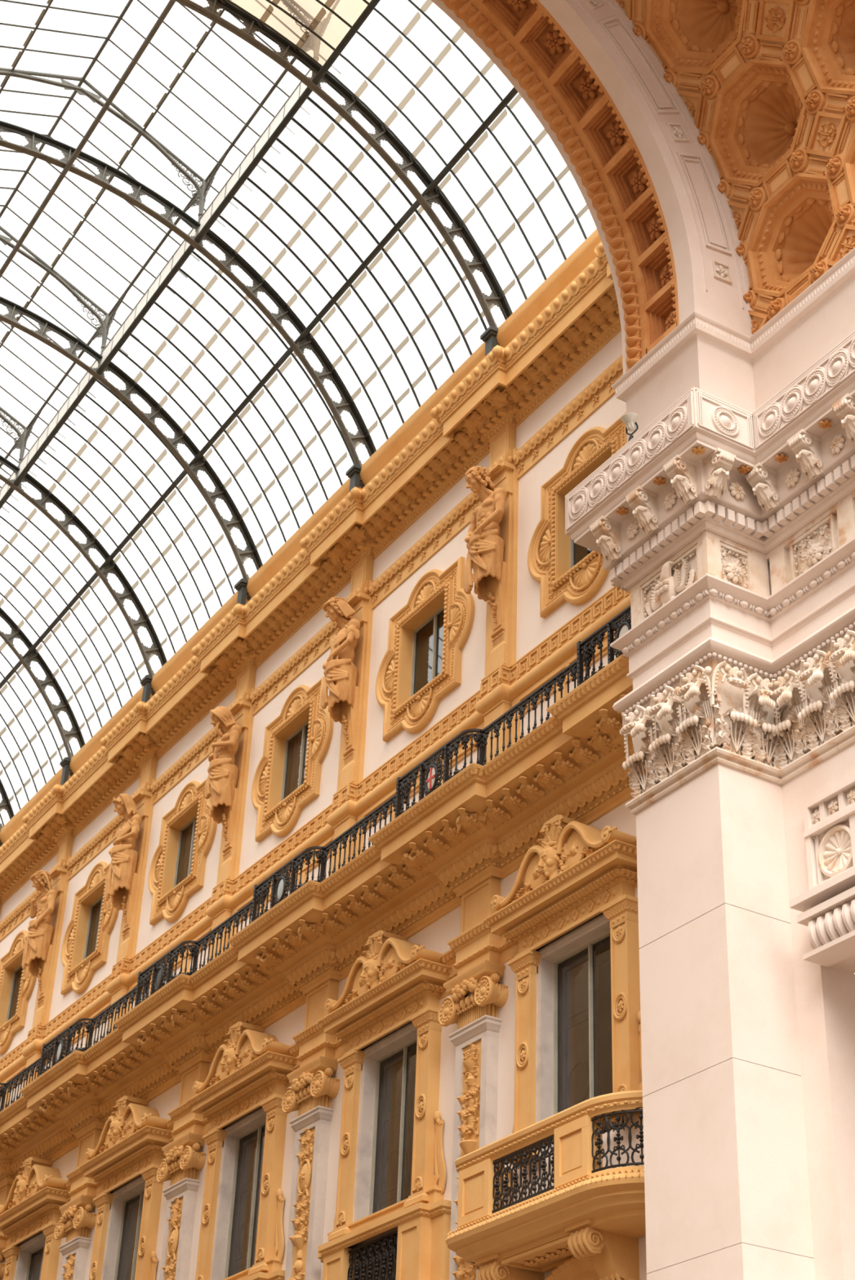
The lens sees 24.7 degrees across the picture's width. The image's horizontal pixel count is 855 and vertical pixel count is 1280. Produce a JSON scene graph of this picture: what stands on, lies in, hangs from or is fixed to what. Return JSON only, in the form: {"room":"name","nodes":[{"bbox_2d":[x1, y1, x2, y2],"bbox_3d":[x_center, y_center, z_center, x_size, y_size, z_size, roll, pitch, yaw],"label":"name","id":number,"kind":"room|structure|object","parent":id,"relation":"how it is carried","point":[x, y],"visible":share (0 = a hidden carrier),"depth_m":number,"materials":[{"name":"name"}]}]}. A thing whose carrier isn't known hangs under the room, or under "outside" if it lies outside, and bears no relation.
{"room":"shopping arcade","nodes":[
{"label":"shopping arcade","id":0,"kind":"room"},
{"bbox_2d":[0,330,626,1106],"bbox_3d":[-5.186,4.307,39.998,0.504,9.604,34.501,20,-36,-25],"label":"wall","id":1,"kind":"structure","parent":0,"point":[532,628],"depth_m":33.75,"materials":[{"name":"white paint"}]},
{"bbox_2d":[0,953,22,1026],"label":"window","id":2,"kind":"structure","parent":1,"relation":"in","point":[11,987],"depth_m":46.20,"materials":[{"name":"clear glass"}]},
{"bbox_2d":[0,929,36,1054],"bbox_3d":[-9.699,8.194,45.521,0.167,2.996,2.996,19,-36,-25],"label":"window surround","id":3,"kind":"object","parent":1,"relation":"attached to","point":[7,1031],"visible":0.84,"depth_m":44.77,"materials":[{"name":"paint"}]},
{"bbox_2d":[21,836,74,1095],"bbox_3d":[-8.522,7.681,43.456,0.223,7.161,0.724,20,-36,-25],"label":"pilaster","id":4,"kind":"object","parent":1,"relation":"attached to","point":[65,847],"depth_m":43.78,"materials":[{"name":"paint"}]},
{"bbox_2d":[71,883,105,968],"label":"window","id":5,"kind":"structure","parent":1,"relation":"in","point":[88,924],"depth_m":42.78,"materials":[{"name":"clear glass"}]},
{"bbox_2d":[60,861,119,995],"bbox_3d":[-7.293,6.184,42.154,0.169,2.996,2.996,19,-36,-25],"label":"window surround","id":6,"kind":"object","parent":1,"relation":"attached to","point":[78,978],"visible":0.91,"depth_m":42.01,"materials":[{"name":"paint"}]},
{"bbox_2d":[107,758,157,1034],"bbox_3d":[-6.117,5.671,40.089,0.223,7.162,0.721,20,-36,-25],"label":"trim","id":7,"kind":"structure","parent":1,"relation":"attached to","point":[148,772],"depth_m":40.35,"materials":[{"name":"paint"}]},
{"bbox_2d":[161,802,199,897],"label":"window","id":8,"kind":"structure","parent":1,"relation":"in","point":[180,843],"depth_m":39.39,"materials":[{"name":"clear glass"}]},
{"bbox_2d":[181,826,192,881],"bbox_3d":[-4.592,4.291,38.943,0.060,1.550,1.300,20,-36,-25],"label":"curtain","id":9,"kind":"object","parent":8,"relation":"hanging from","point":[186,833],"depth_m":39.52,"materials":[{"name":"fabric"}]},
{"bbox_2d":[148,778,217,925],"bbox_3d":[-4.889,4.174,38.787,0.167,2.996,2.996,19,-36,-25],"label":"window surround","id":10,"kind":"object","parent":1,"relation":"attached to","point":[171,905],"visible":1,"depth_m":38.52,"materials":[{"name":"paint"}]},
{"bbox_2d":[208,666,256,961],"bbox_3d":[-3.712,3.662,36.723,0.222,7.164,0.722,20,-36,-25],"label":"trim","id":11,"kind":"structure","parent":1,"relation":"attached to","point":[246,681],"depth_m":36.94,"materials":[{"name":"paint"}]},
{"bbox_2d":[268,706,310,811],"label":"window","id":12,"kind":"structure","parent":1,"relation":"in","point":[290,749],"depth_m":36.00,"materials":[{"name":"clear glass"}]},
{"bbox_2d":[288,728,308,794],"bbox_3d":[-2.187,2.281,35.576,0.060,1.550,1.300,20,-36,-25],"label":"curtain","id":13,"kind":"object","parent":12,"relation":"hanging from","point":[295,742],"depth_m":36.04,"materials":[{"name":"fabric"}]},
{"bbox_2d":[251,675,333,842],"bbox_3d":[-2.483,2.165,35.419,0.153,2.996,2.995,20,-36,-25],"label":"window surround","id":14,"kind":"object","parent":1,"relation":"attached to","point":[281,819],"visible":1,"depth_m":35.16,"materials":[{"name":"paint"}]},
{"bbox_2d":[0,228,600,847],"bbox_3d":[-5.726,1.033,42.441,0.320,1.700,36.980,20,-36,-25],"label":"trim","id":15,"kind":"structure","parent":1,"relation":"attached to","point":[584,254],"depth_m":36.38,"materials":[{"name":"paint"}]},
{"bbox_2d":[0,241,621,905],"bbox_3d":[-5.426,1.466,40.852,0.926,0.900,35.537,20,-36,-25],"label":"trim","id":16,"kind":"structure","parent":1,"relation":"attached to","point":[510,382],"depth_m":35.35,"materials":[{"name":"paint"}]},
{"bbox_2d":[0,609,84,785],"bbox_3d":[-13.908,-0.543,44.519,13.934,5.836,0.324,20,-36,-25],"label":"rib","id":17,"kind":"object","parent":16,"relation":"on","point":[55,709],"visible":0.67,"depth_m":46.86,"materials":[{"name":"black metal"}]},
{"bbox_2d":[0,641,73,816],"bbox_3d":[-15.099,0.095,46.429,13.665,3.879,4.600,20,-36,-25],"label":"bay","id":18,"kind":"object","parent":17,"relation":"attached to","point":[4,644],"visible":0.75,"depth_m":48.55,"materials":[{"name":"clear glass"}]},
{"bbox_2d":[0,454,165,702],"bbox_3d":[-11.503,-2.553,41.151,13.934,5.836,0.324,20,-36,-25],"label":"rib","id":19,"kind":"object","parent":16,"relation":"on","point":[40,504],"visible":0.75,"depth_m":43.50,"materials":[{"name":"black metal"}]},
{"bbox_2d":[0,501,153,744],"bbox_3d":[-12.694,-1.914,43.062,13.665,3.879,4.600,20,-36,-25],"label":"bay","id":20,"kind":"object","parent":19,"relation":"attached to","point":[34,511],"visible":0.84,"depth_m":45.46,"materials":[{"name":"clear glass"}]},
{"bbox_2d":[0,0,175,278],"bbox_3d":[-12.005,-4.107,43.291,0.120,0.184,29.900,20,-36,-25],"label":"purlin","id":21,"kind":"object","parent":19,"relation":"attached to","point":[167,8],"visible":1,"depth_m":34.83,"materials":[{"name":"grey metal"}]},
{"bbox_2d":[0,0,380,509],"bbox_3d":[-8.460,-4.051,42.409,0.137,0.172,34.850,20,-36,-25],"label":"purlin","id":22,"kind":"object","parent":19,"relation":"attached to","point":[360,20],"visible":1,"depth_m":36.27,"materials":[{"name":"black metal"}]},
{"bbox_2d":[0,87,517,688],"bbox_3d":[-6.550,-2.215,42.677,0.241,0.318,34.850,20,-36,-25],"label":"purlin","id":23,"kind":"object","parent":19,"relation":"attached to","point":[513,92],"visible":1,"depth_m":37.35,"materials":[{"name":"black metal"}]},
{"bbox_2d":[0,296,261,604],"bbox_3d":[-9.098,-4.563,37.785,13.934,5.836,0.323,20,-36,-25],"label":"rib","id":24,"kind":"object","parent":16,"relation":"on","point":[13,308],"visible":0.75,"depth_m":40.05,"materials":[{"name":"black metal"}]},
{"bbox_2d":[26,379,248,662],"bbox_3d":[-10.289,-3.924,39.695,13.665,3.879,4.600,20,-36,-25],"label":"bay","id":25,"kind":"object","parent":24,"relation":"attached to","point":[115,406],"visible":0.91,"depth_m":42.13,"materials":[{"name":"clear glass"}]},
{"bbox_2d":[0,120,374,491],"bbox_3d":[-6.693,-6.573,34.417,13.934,5.835,0.323,20,-36,-25],"label":"rib","id":26,"kind":"object","parent":16,"relation":"on","point":[33,138],"visible":0.76,"depth_m":36.59,"materials":[{"name":"black metal"}]},
{"bbox_2d":[109,250,359,566],"bbox_3d":[-7.884,-5.934,36.328,13.665,3.879,4.600,20,-36,-25],"label":"bay","id":27,"kind":"object","parent":26,"relation":"attached to","point":[134,382],"visible":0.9,"depth_m":38.71,"materials":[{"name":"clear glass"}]},
{"bbox_2d":[175,0,510,355],"bbox_3d":[-4.288,-8.583,31.050,13.934,5.835,0.322,20,-36,-25],"label":"rib","id":28,"kind":"object","parent":16,"relation":"on","point":[488,336],"visible":0.74,"depth_m":33.33,"materials":[{"name":"black metal"}]},
{"bbox_2d":[208,96,494,451],"bbox_3d":[-5.479,-7.943,32.961,13.665,3.879,4.600,20,-36,-25],"label":"bay","id":29,"kind":"object","parent":28,"relation":"attached to","point":[331,128],"visible":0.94,"depth_m":35.32,"materials":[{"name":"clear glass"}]},
{"bbox_2d":[218,0,588,315],"bbox_3d":[-2.956,-10.267,29.592,13.674,4.420,5.000,20,-36,-25],"label":"bay","id":30,"kind":"object","parent":28,"relation":"attached to","point":[315,28],"visible":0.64,"depth_m":32.78,"materials":[{"name":"clear glass"}]},
{"bbox_3d":[-18.718,3.476,51.252,13.935,5.836,0.324,20,-36,-25],"label":"rib","id":31,"kind":"object","parent":16,"relation":"on","visible":0},
{"bbox_2d":[0,0,342,524],"bbox_3d":[-11.759,-5.178,43.529,6.921,2.704,30.748,20,-36,-25],"label":"glass roof","id":32,"kind":"object","parent":31,"relation":"on","point":[102,331],"visible":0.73,"depth_m":37.69,"materials":[{"name":"clear glass"}]},
{"bbox_2d":[0,354,622,942],"bbox_3d":[-5.369,2.794,40.517,0.287,0.500,34.904,20,-36,-25],"label":"trim","id":33,"kind":"structure","parent":1,"relation":"attached to","point":[599,390],"depth_m":34.33,"materials":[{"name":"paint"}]},
{"bbox_2d":[0,616,629,1108],"bbox_3d":[-4.956,6.895,37.046,0.064,1.903,31.603,20,-36,-25],"label":"railing","id":34,"kind":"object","parent":1,"relation":"attached to","point":[460,755],"depth_m":31.66,"materials":[{"name":"metal"}]},
{"bbox_2d":[0,586,630,1083],"bbox_3d":[-5.491,6.221,38.399,0.297,0.640,34.871,20,-36,-25],"label":"trim","id":35,"kind":"structure","parent":1,"relation":"attached to","point":[503,684],"depth_m":32.43,"materials":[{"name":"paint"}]},
{"bbox_2d":[22,866,66,1027],"bbox_3d":[-8.707,6.829,43.721,0.777,3.712,0.898,20,-36,-25],"label":"statue","id":36,"kind":"object","parent":35,"relation":"on","point":[37,957],"visible":1,"depth_m":43.72,"materials":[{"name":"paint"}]},
{"bbox_2d":[22,919,53,977],"bbox_3d":[-8.719,6.887,43.690,0.566,1.228,0.597,20,-36,-25],"label":"drapery","id":37,"kind":"object","parent":36,"relation":"hanging from","point":[37,957],"depth_m":43.60,"materials":[{"name":"stone"}]},
{"bbox_2d":[104,790,151,961],"bbox_3d":[-6.293,4.816,40.349,0.767,3.712,0.829,20,-36,-25],"label":"statue","id":38,"kind":"object","parent":35,"relation":"on","point":[123,864],"visible":1,"depth_m":40.34,"materials":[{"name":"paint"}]},
{"bbox_2d":[104,819,139,910],"bbox_3d":[-6.281,4.606,40.444,0.560,1.948,0.720,20,-36,-25],"label":"drapery","id":39,"kind":"object","parent":38,"relation":"hanging from","point":[123,864],"depth_m":40.29,"materials":[{"name":"stone"}]},
{"bbox_2d":[204,699,250,884],"bbox_3d":[-3.888,2.814,36.994,0.752,3.712,0.889,20,-36,-25],"label":"statue","id":40,"kind":"object","parent":35,"relation":"on","point":[222,777],"visible":1,"depth_m":37.00,"materials":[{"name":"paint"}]},
{"bbox_2d":[204,757,238,823],"bbox_3d":[-3.908,2.850,36.967,0.565,1.189,0.597,20,-36,-25],"label":"drapery","id":41,"kind":"object","parent":40,"relation":"hanging from","point":[222,777],"depth_m":36.88,"materials":[{"name":"stone"}]},
{"bbox_2d":[320,591,369,789],"bbox_3d":[-1.432,0.838,33.678,0.817,3.712,0.788,-13,-35,23],"label":"statue","id":42,"kind":"object","parent":35,"relation":"on","point":[340,673],"visible":1,"depth_m":33.59,"materials":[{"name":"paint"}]},
{"bbox_2d":[320,624,359,724],"bbox_3d":[-1.464,0.521,33.744,0.560,1.801,0.706,20,-36,-25],"label":"drapery","id":43,"kind":"object","parent":42,"relation":"hanging from","point":[340,673],"depth_m":33.57,"materials":[{"name":"stone"}]},
{"bbox_2d":[463,460,514,674],"bbox_3d":[0.939,-1.171,30.314,0.842,3.712,0.797,-18,-38,29],"label":"statue","id":44,"kind":"object","parent":35,"relation":"on","point":[485,547],"visible":1,"depth_m":30.22,"materials":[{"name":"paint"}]},
{"bbox_2d":[463,528,504,601],"bbox_3d":[0.904,-1.169,30.234,0.569,1.068,0.597,20,-36,-25],"label":"drapery","id":45,"kind":"object","parent":44,"relation":"hanging from","point":[485,547],"depth_m":30.13,"materials":[{"name":"stone"}]},
{"bbox_2d":[331,557,373,874],"bbox_3d":[-1.307,1.652,33.355,0.223,7.161,0.724,20,-36,-25],"label":"trim","id":46,"kind":"structure","parent":1,"relation":"attached to","point":[363,572],"depth_m":33.52,"materials":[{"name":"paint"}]},
{"bbox_2d":[397,591,444,707],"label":"window","id":47,"kind":"structure","parent":1,"relation":"in","point":[421,637],"depth_m":32.75,"materials":[{"name":"clear glass"}]},
{"bbox_2d":[375,555,474,742],"bbox_3d":[-0.079,0.155,32.053,0.168,2.996,2.996,19,-36,-25],"label":"window surround","id":48,"kind":"object","parent":1,"relation":"attached to","point":[412,716],"visible":1,"depth_m":31.77,"materials":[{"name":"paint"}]},
{"bbox_2d":[484,424,518,763],"bbox_3d":[1.098,-0.358,29.988,0.224,7.163,0.721,20,-36,-25],"label":"trim","id":49,"kind":"structure","parent":1,"relation":"attached to","point":[505,441],"depth_m":30.13,"materials":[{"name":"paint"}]},
{"bbox_2d":[527,412,626,617],"bbox_3d":[2.327,-1.855,28.686,0.168,2.996,2.996,19,-36,-25],"label":"window surround","id":50,"kind":"object","parent":1,"relation":"attached to","point":[580,584],"visible":0.72,"depth_m":29.05,"materials":[{"name":"paint"}]},
{"bbox_2d":[557,447,611,578],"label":"window","id":51,"kind":"structure","parent":1,"relation":"in","point":[569,553],"depth_m":29.21,"materials":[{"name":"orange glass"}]},
{"bbox_2d":[0,797,647,1279],"bbox_3d":[-5.705,14.392,33.608,0.724,14.304,34.504,20,-36,-25],"label":"wall","id":52,"kind":"structure","parent":0,"point":[435,937],"depth_m":27.84,"materials":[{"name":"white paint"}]},
{"bbox_2d":[0,1184,12,1279],"bbox_3d":[-9.092,14.938,38.718,0.396,8.164,1.330,20,-36,-25],"label":"pilaster","id":53,"kind":"object","parent":52,"relation":"attached to","point":[4,1192],"visible":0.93,"depth_m":40.46,"materials":[{"name":"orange stone"}]},
{"bbox_2d":[25,1244,44,1279],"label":"window","id":54,"kind":"structure","parent":52,"relation":"in","point":[37,1264],"depth_m":38.80,"materials":[{"name":"clear glass"}]},
{"bbox_2d":[31,1252,43,1279],"bbox_3d":[-7.700,13.266,38.114,0.056,2.554,0.764,20,-36,-25],"label":"shutter","id":55,"kind":"object","parent":54,"relation":"attached to","point":[38,1260],"depth_m":38.75,"materials":[{"name":"wood"}]},
{"bbox_2d":[0,1156,70,1279],"bbox_3d":[-7.826,12.280,38.067,0.930,4.261,3.053,20,-36,-25],"label":"surround","id":56,"kind":"object","parent":52,"relation":"attached to","point":[35,1198],"visible":1,"depth_m":38.49,"materials":[{"name":"orange stone"}]},
{"bbox_2d":[53,1128,102,1279],"bbox_3d":[-6.687,12.928,35.351,0.396,8.164,1.330,20,-36,-25],"label":"pilaster","id":57,"kind":"object","parent":52,"relation":"attached to","point":[77,1231],"visible":0.99,"depth_m":36.36,"materials":[{"name":"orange stone"}]},
{"bbox_2d":[79,1095,172,1279],"bbox_3d":[-5.420,10.269,34.700,0.928,4.262,3.053,20,-36,-25],"label":"surround","id":58,"kind":"object","parent":52,"relation":"attached to","point":[131,1143],"visible":0.99,"depth_m":35.06,"materials":[{"name":"orange stone"}]},
{"bbox_2d":[114,1189,144,1279],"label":"window","id":59,"kind":"structure","parent":52,"relation":"in","point":[134,1220],"depth_m":35.09,"materials":[{"name":"clear glass"}]},
{"bbox_2d":[120,1200,139,1279],"bbox_3d":[-5.295,11.256,34.747,0.055,2.553,0.763,20,-36,-25],"label":"shutter","id":60,"kind":"object","parent":59,"relation":"attached to","point":[126,1268],"depth_m":35.15,"materials":[{"name":"wood"}]},
{"bbox_2d":[156,1061,209,1279],"bbox_3d":[-4.282,10.918,31.984,0.396,8.164,1.330,20,-36,-25],"label":"pilaster","id":61,"kind":"object","parent":52,"relation":"attached to","point":[180,1196],"visible":1,"depth_m":32.82,"materials":[{"name":"grey stone"}]},
{"bbox_2d":[186,1021,297,1279],"bbox_3d":[-3.016,8.260,31.333,0.930,4.261,3.053,20,-36,-25],"label":"surround","id":62,"kind":"object","parent":52,"relation":"attached to","point":[247,1073],"visible":1,"depth_m":31.48,"materials":[{"name":"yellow stone"}]},
{"bbox_2d":[223,1122,284,1279],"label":"window","id":63,"kind":"structure","parent":52,"relation":"in","point":[244,1253],"depth_m":31.37,"materials":[{"name":"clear glass"}]},
{"bbox_2d":[281,978,339,1279],"bbox_3d":[-1.877,8.909,28.617,0.396,8.164,1.330,20,-36,-25],"label":"pilaster","id":64,"kind":"object","parent":52,"relation":"attached to","point":[311,1126],"visible":1,"depth_m":29.30,"materials":[{"name":"grey stone"}]},
{"bbox_2d":[0,653,634,1189],"bbox_3d":[-5.895,8.107,36.255,1.206,1.060,35.967,20,-36,-25],"label":"trim","id":65,"kind":"structure","parent":52,"relation":"attached to","point":[481,824],"depth_m":29.65,"materials":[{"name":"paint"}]},
{"bbox_2d":[0,1049,53,1111],"bbox_3d":[-8.177,9.090,39.733,0.072,0.818,2.705,20,-36,-25],"label":"iron railing","id":66,"kind":"object","parent":65,"relation":"on","point":[31,1068],"visible":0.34,"depth_m":40.08,"materials":[{"name":"black metal"}]},
{"bbox_2d":[38,1017,93,1076],"bbox_3d":[-7.059,8.037,38.018,0.330,0.873,2.037,20,-36,-25],"label":"railing","id":67,"kind":"object","parent":65,"relation":"on","point":[60,1042],"visible":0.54,"depth_m":37.86,"materials":[{"name":"black metal"}]},
{"bbox_2d":[88,978,151,1048],"bbox_3d":[-5.771,7.081,36.367,0.073,0.818,2.705,20,-36,-25],"label":"iron railing","id":68,"kind":"object","parent":65,"relation":"on","point":[123,1000],"visible":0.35,"depth_m":36.67,"materials":[{"name":"black metal"}]},
{"bbox_2d":[133,940,196,1007],"bbox_3d":[-4.654,6.026,34.651,0.330,0.874,2.037,20,-36,-25],"label":"railing","id":69,"kind":"object","parent":65,"relation":"on","point":[159,971],"visible":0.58,"depth_m":34.51,"materials":[{"name":"black metal"}]},
{"bbox_2d":[193,891,266,972],"bbox_3d":[-3.366,5.071,33.000,0.073,0.819,2.705,20,-36,-25],"label":"iron railing","id":70,"kind":"object","parent":65,"relation":"on","point":[244,911],"visible":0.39,"depth_m":33.28,"materials":[{"name":"black metal"}]},
{"bbox_2d":[250,846,324,923],"bbox_3d":[-2.249,4.017,31.284,0.330,0.873,2.037,20,-36,-25],"label":"railing","id":71,"kind":"object","parent":65,"relation":"on","point":[278,890],"visible":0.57,"depth_m":31.16,"materials":[{"name":"black metal"}]},
{"bbox_2d":[321,785,411,881],"bbox_3d":[-0.961,3.061,29.633,0.073,0.819,2.705,20,-36,-25],"label":"iron railing","id":72,"kind":"object","parent":65,"relation":"on","point":[362,824],"visible":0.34,"depth_m":29.88,"materials":[{"name":"black metal"}]},
{"bbox_2d":[394,728,484,818],"bbox_3d":[0.156,2.007,27.917,0.330,0.873,2.037,20,-36,-25],"label":"railing","id":73,"kind":"object","parent":65,"relation":"on","point":[429,765],"visible":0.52,"depth_m":27.81,"materials":[{"name":"black metal"}]},
{"bbox_2d":[480,650,592,765],"bbox_3d":[1.444,1.051,26.266,0.073,0.819,2.705,20,-36,-25],"label":"iron railing","id":74,"kind":"object","parent":65,"relation":"on","point":[571,668],"visible":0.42,"depth_m":26.45,"materials":[{"name":"black metal"}]},
{"bbox_2d":[576,604,631,686],"bbox_3d":[2.561,-0.003,24.550,0.330,0.874,2.037,20,-36,-25],"label":"railing","id":75,"kind":"object","parent":65,"relation":"on","point":[620,626],"visible":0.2,"depth_m":24.94,"materials":[{"name":"black metal"}]},
{"bbox_2d":[0,837,637,1248],"bbox_3d":[-5.821,9.693,35.943,0.339,0.610,35.066,20,-36,-25],"label":"trim","id":76,"kind":"structure","parent":52,"relation":"attached to","point":[477,944],"depth_m":30.00,"materials":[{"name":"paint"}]},
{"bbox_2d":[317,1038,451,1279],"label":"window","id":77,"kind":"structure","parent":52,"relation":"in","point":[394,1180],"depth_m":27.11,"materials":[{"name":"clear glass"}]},
{"bbox_2d":[346,1230,397,1279],"bbox_3d":[-0.733,8.570,26.494,0.066,0.842,1.480,20,-36,-25],"label":"iron grille","id":78,"kind":"object","parent":77,"relation":"attached to","point":[351,1256],"depth_m":26.60,"materials":[{"name":"black metal"}]},
{"bbox_2d":[377,1051,412,1211],"bbox_3d":[-0.485,7.237,28.013,0.056,2.554,0.764,20,-36,-25],"label":"window pane","id":79,"kind":"object","parent":77,"relation":"attached to","point":[393,1071],"depth_m":28.10,"materials":[{"name":"grey glass"}]},
{"bbox_2d":[317,929,452,1241],"bbox_3d":[-0.610,6.251,27.966,0.930,4.261,3.053,20,-36,-25],"label":"surround","id":80,"kind":"object","parent":52,"relation":"attached to","point":[399,982],"visible":0.99,"depth_m":28.10,"materials":[{"name":"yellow stone"}]},
{"bbox_2d":[438,875,508,1279],"bbox_3d":[0.528,6.899,25.250,0.396,8.164,1.330,20,-36,-25],"label":"pilaster","id":81,"kind":"object","parent":52,"relation":"attached to","point":[475,1041],"visible":0.77,"depth_m":26.03,"materials":[{"name":"grey stone"}]},
{"bbox_2d":[444,1090,645,1279],"bbox_3d":[1.567,6.684,22.553,1.101,2.064,4.176,20,-36,-25],"label":"balcony","id":82,"kind":"object","parent":52,"relation":"attached to","point":[589,1210],"visible":0.89,"depth_m":22.23,"materials":[{"name":"paint"}]},
{"bbox_2d":[491,1134,554,1213],"bbox_3d":[1.139,6.254,22.861,0.066,0.639,1.400,20,-36,-25],"label":"grille","id":83,"kind":"object","parent":82,"relation":"attached to","point":[529,1143],"depth_m":22.93,"materials":[{"name":"black metal"}]},
{"bbox_2d":[591,1106,644,1173],"bbox_3d":[2.390,5.547,21.649,1.205,0.700,0.302,-6,-33,12],"label":"grille","id":84,"kind":"object","parent":82,"relation":"attached to","point":[598,1114],"depth_m":21.73,"materials":[{"name":"black metal"}]},
{"bbox_2d":[482,814,642,1164],"bbox_3d":[1.795,4.240,24.599,0.930,4.262,3.053,20,-36,-25],"label":"surround","id":85,"kind":"object","parent":52,"relation":"attached to","point":[580,872],"visible":0.92,"depth_m":24.84,"materials":[{"name":"orange stone"}]},
{"bbox_2d":[553,931,619,1131],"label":"window","id":86,"kind":"structure","parent":52,"relation":"in","point":[586,999],"depth_m":24.93,"materials":[{"name":"clear glass"}]},
{"bbox_2d":[561,950,599,1111],"bbox_3d":[1.920,5.227,24.646,0.055,2.552,0.762,20,-36,-25],"label":"shutter","id":87,"kind":"object","parent":86,"relation":"attached to","point":[575,980],"depth_m":24.79,"materials":[{"name":"wood"}]},
{"bbox_2d":[545,1256,639,1279],"bbox_3d":[1.799,7.761,22.392,0.346,1.382,2.620,20,-36,-25],"label":"arch","id":88,"kind":"object","parent":52,"relation":"attached to","point":[572,1268],"visible":0.54,"depth_m":22.69,"materials":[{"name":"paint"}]},
{"bbox_2d":[564,247,854,1279],"bbox_3d":[4.825,2.832,18.472,2.337,18.562,9.030,20,-36,-25],"label":"pier","id":89,"kind":"object","parent":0,"point":[726,518],"visible":1,"depth_m":22.04,"materials":[{"name":"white stone"}]},
{"bbox_2d":[431,0,752,374],"bbox_3d":[-1.364,-8.317,25.034,12.999,7.233,1.592,20,-36,-25],"label":"arch","id":90,"kind":"object","parent":89,"relation":"on","point":[625,135],"visible":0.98,"depth_m":26.67,"materials":[{"name":"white stone"}]},
{"bbox_2d":[620,412,638,441],"bbox_3d":[2.539,-2.630,24.481,0.223,0.485,0.229,20,-36,-25],"label":"floodlight","id":91,"kind":"object","parent":89,"relation":"on","point":[629,420],"visible":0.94,"depth_m":24.51,"materials":[{"name":"grey metal"}]},
{"bbox_2d":[720,546,752,589],"bbox_3d":[3.643,-0.803,23.169,0.554,0.612,0.156,20,-36,-25],"label":"flower","id":92,"kind":"object","parent":89,"relation":"on","point":[735,562],"depth_m":23.22,"materials":[{"name":"beige stone"}]},
{"bbox_2d":[797,524,831,572],"bbox_3d":[4.516,-1.011,22.778,0.156,0.612,0.554,20,-36,-25],"label":"flower","id":93,"kind":"object","parent":89,"relation":"on","point":[814,542],"depth_m":22.82,"materials":[{"name":"beige stone"}]},
{"bbox_2d":[615,0,854,333],"bbox_3d":[0.144,-9.938,23.179,14.939,8.290,5.702,20,-36,-25],"label":"vault","id":94,"kind":"object","parent":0,"point":[767,86],"visible":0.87,"depth_m":25.82,"materials":[{"name":"orange stone"}]},
{"bbox_2d":[615,0,631,20],"bbox_3d":[2.610,-8.877,27.230,0.636,0.555,0.498,-10,-34,19],"label":"flower","id":95,"kind":"object","parent":94,"relation":"on","point":[626,5],"depth_m":27.14,"materials":[{"name":"orange stone"}]},
{"bbox_2d":[675,88,703,128],"bbox_3d":[3.567,-7.311,26.977,0.710,0.683,0.402,-17,-37,28],"label":"flower","id":96,"kind":"object","parent":94,"relation":"on","point":[693,99],"depth_m":26.84,"materials":[{"name":"orange stone"}]},
{"bbox_2d":[726,200,750,239],"bbox_3d":[4.113,-5.644,26.376,0.246,0.755,0.766,20,-36,-25],"label":"flower","id":97,"kind":"object","parent":94,"relation":"on","point":[740,208],"depth_m":26.18,"materials":[{"name":"orange stone"}]},
{"bbox_2d":[748,310,768,333],"bbox_3d":[4.215,-4.018,25.479,0.132,0.767,0.766,20,-36,-25],"label":"flower","id":98,"kind":"object","parent":94,"relation":"on","point":[759,317],"depth_m":25.40,"materials":[{"name":"orange stone"}]},
{"bbox_2d":[755,0,795,42],"bbox_3d":[4.561,-8.141,25.586,0.710,0.684,0.402,-17,-37,28],"label":"flower","id":99,"kind":"object","parent":94,"relation":"on","point":[775,20],"depth_m":25.60,"materials":[{"name":"orange stone"}]},
{"bbox_2d":[804,111,847,157],"bbox_3d":[5.106,-6.474,24.985,0.247,0.756,0.766,20,-36,-25],"label":"flower","id":100,"kind":"object","parent":94,"relation":"on","point":[825,131],"depth_m":25.00,"materials":[{"name":"orange stone"}]},
{"bbox_2d":[826,223,854,266],"bbox_3d":[5.208,-4.848,24.088,0.132,0.767,0.767,20,-36,-25],"label":"flower","id":101,"kind":"object","parent":94,"relation":"on","point":[839,242],"depth_m":24.27,"materials":[{"name":"orange stone"}]},
{"bbox_2d":[781,742,854,1279],"bbox_3d":[7.210,3.083,18.844,3.803,18.702,7.303,20,-36,-25],"label":"wall","id":102,"kind":"structure","parent":0,"point":[824,996],"depth_m":19.97,"materials":[{"name":"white stone"}]},
{"bbox_2d":[788,774,854,967],"bbox_3d":[4.652,2.015,19.847,0.453,1.873,2.513,20,-36,-25],"label":"balcony","id":103,"kind":"object","parent":102,"relation":"attached to","point":[828,907],"visible":1,"depth_m":20.41,"materials":[{"name":"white stone"}]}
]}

